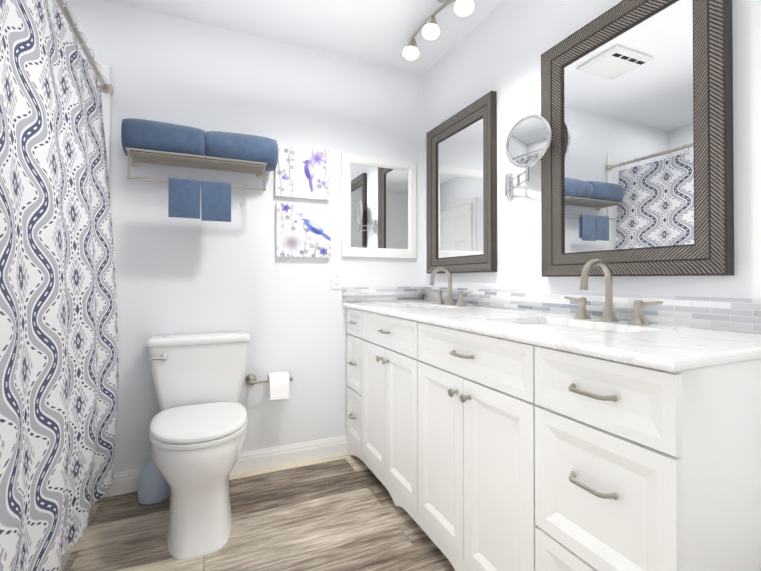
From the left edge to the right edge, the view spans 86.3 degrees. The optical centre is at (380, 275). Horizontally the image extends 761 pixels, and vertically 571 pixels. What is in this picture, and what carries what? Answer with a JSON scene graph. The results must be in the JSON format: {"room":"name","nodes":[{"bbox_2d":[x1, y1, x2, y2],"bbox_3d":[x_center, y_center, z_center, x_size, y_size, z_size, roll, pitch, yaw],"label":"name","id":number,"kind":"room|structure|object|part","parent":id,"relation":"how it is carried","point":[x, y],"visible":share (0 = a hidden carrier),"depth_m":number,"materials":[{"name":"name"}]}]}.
{"room":"bathroom","nodes":[
{"label":"bathroom","id":0,"kind":"room"},
{"bbox_2d":[51,0,423,472],"bbox_3d":[-0.942,-0.134,2.237,2.950,2.440,0.100,0,-1,-24],"label":"wall","id":1,"kind":"structure","parent":0,"point":[173,275],"depth_m":2.27,"materials":[{"name":"white paint"}]},
{"bbox_2d":[0,0,117,570],"bbox_3d":[-1.018,-0.021,1.303,0.137,1.882,1.544,0,-1,-24],"label":"shower curtain","id":2,"kind":"object","parent":1,"relation":"attached to","point":[58,364],"visible":1,"depth_m":1.11,"materials":[{"name":"multicoloured fabric"}]},
{"bbox_2d":[97,64,110,496],"bbox_3d":[-1.364,0.024,1.991,0.055,2.120,0.012,0,-1,-24],"label":"trim","id":3,"kind":"structure","parent":1,"relation":"attached to","point":[106,73],"depth_m":2.00,"materials":[{"name":"white"}]},
{"bbox_2d":[121,118,277,221],"bbox_3d":[-0.898,-0.506,2.078,0.710,0.481,0.228,0,-1,-24],"label":"towel shelf","id":4,"kind":"object","parent":1,"relation":"attached to","point":[156,142],"visible":1,"depth_m":1.98,"materials":[{"name":"blue fabric"}]},
{"bbox_2d":[108,435,347,496],"bbox_3d":[-0.766,1.033,2.242,1.249,0.105,0.014,0,-1,-24],"label":"baseboard","id":5,"kind":"structure","parent":1,"relation":"attached to","point":[124,482],"depth_m":2.31,"materials":[{"name":"white wood"}]},
{"bbox_2d":[245,372,292,399],"bbox_3d":[-0.613,0.607,2.246,0.252,0.132,0.131,0,-1,-24],"label":"toilet paper","id":6,"kind":"object","parent":1,"relation":"attached to","point":[277,385],"visible":1,"depth_m":2.21,"materials":[{"name":"white paper"}]},
{"bbox_2d":[275,143,329,200],"bbox_3d":[-0.455,-0.601,2.381,0.318,0.300,0.028,0,-1,-24],"label":"framed picture","id":7,"kind":"object","parent":1,"relation":"attached to","point":[301,172],"visible":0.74,"depth_m":2.37},
{"bbox_2d":[276,203,330,257],"bbox_3d":[-0.449,-0.257,2.381,0.317,0.304,0.028,0,-1,-24],"label":"framed picture","id":8,"kind":"object","parent":1,"relation":"attached to","point":[303,230],"visible":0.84,"depth_m":2.37},
{"bbox_2d":[331,270,341,288],"bbox_3d":[-0.266,0.028,2.470,0.070,0.116,0.008,0,-1,-24],"label":"electrical outlet plate","id":9,"kind":"object","parent":1,"relation":"attached to","point":[336,279],"visible":1,"depth_m":2.47,"materials":[{"name":"white plastic"}]},
{"bbox_2d":[341,153,416,258],"bbox_3d":[0.000,-0.429,2.578,0.517,0.635,0.026,0,-1,-24],"label":"medicine cabinet mirror","id":10,"kind":"object","parent":1,"relation":"attached to","point":[378,207],"visible":1,"depth_m":2.57,"materials":[{"name":"white mirror"}]},
{"bbox_2d":[63,453,454,570],"bbox_3d":[-0.247,1.101,0.631,2.950,0.060,3.680,0,-1,-24],"label":"floor","id":11,"kind":"structure","parent":0,"point":[342,512],"depth_m":1.72,"materials":[{"name":"wood"}]},
{"bbox_2d":[60,502,95,570],"bbox_3d":[-1.432,0.861,1.115,0.792,0.430,1.540,0,-1,-24],"label":"bathtub","id":12,"kind":"object","parent":11,"relation":"on","point":[65,557],"depth_m":1.52,"materials":[{"name":"white ceramic"}]},
{"bbox_2d":[137,453,169,503],"bbox_3d":[-1.107,0.976,1.987,0.144,0.215,0.144,0,-1,-24],"label":"caddy","id":13,"kind":"object","parent":11,"relation":"on","point":[153,487],"visible":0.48,"depth_m":1.94,"materials":[{"name":"blue plastic"}]},
{"bbox_2d":[146,330,250,559],"bbox_3d":[-0.818,0.690,1.844,0.466,0.784,0.681,0,-1,-24],"label":"toilet","id":14,"kind":"object","parent":11,"relation":"on","point":[198,430],"visible":1,"depth_m":1.66,"materials":[{"name":"white ceramic"}]},
{"bbox_3d":[-1.026,0.383,1.877,0.083,0.033,0.030,0,-1,-24],"label":"lever","id":15,"kind":"part","parent":14,"relation":"part of","materials":[{"name":"silver metal"}]},
{"bbox_3d":[-0.774,0.633,1.745,0.384,0.050,0.464,0,-1,-24],"label":"seat","id":16,"kind":"part","parent":14,"relation":"part of","materials":[{"name":"white plastic"}]},
{"bbox_2d":[342,299,760,570],"bbox_3d":[0.407,0.621,1.718,0.580,0.920,1.912,0,-1,-24],"label":"bathroom vanity","id":17,"kind":"object","parent":11,"relation":"on","point":[510,430],"depth_m":1.03,"materials":[{"name":"white paint"}]},
{"bbox_2d":[342,301,760,371],"bbox_3d":[0.411,0.174,1.723,0.572,0.026,1.912,0,-1,-24],"label":"countertop","id":18,"kind":"structure","parent":17,"relation":"on","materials":[{"name":"stone"}]},
{"bbox_2d":[370,299,465,306],"bbox_3d":[0.208,0.249,2.211,0.342,0.192,0.502,0,-1,-24],"label":"sink","id":19,"kind":"object","parent":18,"relation":"in","point":[401,302],"depth_m":2.47,"materials":[{"name":"white ceramic"}]},
{"bbox_2d":[426,267,469,302],"bbox_3d":[0.346,0.059,2.273,0.164,0.214,0.362,0,-1,-24],"label":"faucet","id":20,"kind":"object","parent":18,"relation":"on","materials":[{"name":"silver metal"}]},
{"bbox_2d":[490,311,685,330],"bbox_3d":[0.599,0.241,1.313,0.342,0.192,0.502,0,-1,-24],"label":"sink","id":21,"kind":"object","parent":18,"relation":"in","point":[555,318],"depth_m":1.47,"materials":[{"name":"white ceramic"}]},
{"bbox_2d":[562,259,665,318],"bbox_3d":[0.738,0.051,1.375,0.164,0.214,0.362,0,-1,-24],"label":"faucet","id":22,"kind":"object","parent":18,"relation":"on","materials":[{"name":"silver metal"}]},
{"bbox_2d":[101,0,503,74],"bbox_3d":[-0.247,-1.399,0.653,2.950,0.060,3.680,0,-1,-24],"label":"ceiling","id":23,"kind":"structure","parent":0,"point":[380,32],"depth_m":2.17,"materials":[{"name":"white paint"}]},
{"bbox_2d":[402,0,474,60],"bbox_3d":[0.311,-1.272,1.942,0.147,0.168,0.864,0,-1,-24],"label":"spotlight","id":24,"kind":"object","parent":23,"relation":"attached to","point":[430,30],"visible":1,"depth_m":2.02,"materials":[{"name":"white glass"}]},
{"bbox_2d":[424,0,760,298],"bbox_3d":[1.043,-0.144,1.123,0.100,2.440,3.530,0,-1,-24],"label":"wall","id":25,"kind":"structure","parent":0,"point":[502,47],"depth_m":1.82,"materials":[{"name":"white paint"}]},
{"bbox_2d":[426,91,496,273],"bbox_3d":[0.441,-0.468,2.335,0.033,0.910,0.650,0,-1,-24],"label":"mirror","id":26,"kind":"object","parent":25,"relation":"attached to","point":[461,191],"visible":1,"depth_m":2.29,"materials":[{"name":"grey metal"}]},
{"bbox_2d":[505,114,551,198],"bbox_3d":[0.634,-0.527,1.799,0.110,0.318,0.321,0,-1,-24],"label":"magnifying mirror","id":27,"kind":"object","parent":25,"relation":"attached to","point":[528,140],"visible":1,"depth_m":1.74,"materials":[{"name":"silver metal"}]},
{"bbox_2d":[508,118,547,163],"bbox_3d":[0.634,-0.575,1.745,0.052,0.208,0.205,0,-1,-24],"label":"mirror glass","id":28,"kind":"object","parent":27,"relation":"attached to","point":[528,137],"depth_m":1.74,"materials":[{"name":"white"}]},
{"bbox_2d":[342,287,760,333],"bbox_3d":[0.411,0.115,1.724,0.572,0.091,1.912,0,-1,-24],"label":"backsplash","id":29,"kind":"structure","parent":25,"relation":"attached to","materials":[{"name":"tile"}]},
{"bbox_2d":[541,0,733,276],"bbox_3d":[0.834,-0.471,1.432,0.033,0.950,0.670,0,-1,-24],"label":"mirror","id":30,"kind":"object","parent":25,"relation":"attached to","point":[637,177],"visible":1,"depth_m":1.36,"materials":[{"name":"grey metal"}]}
]}

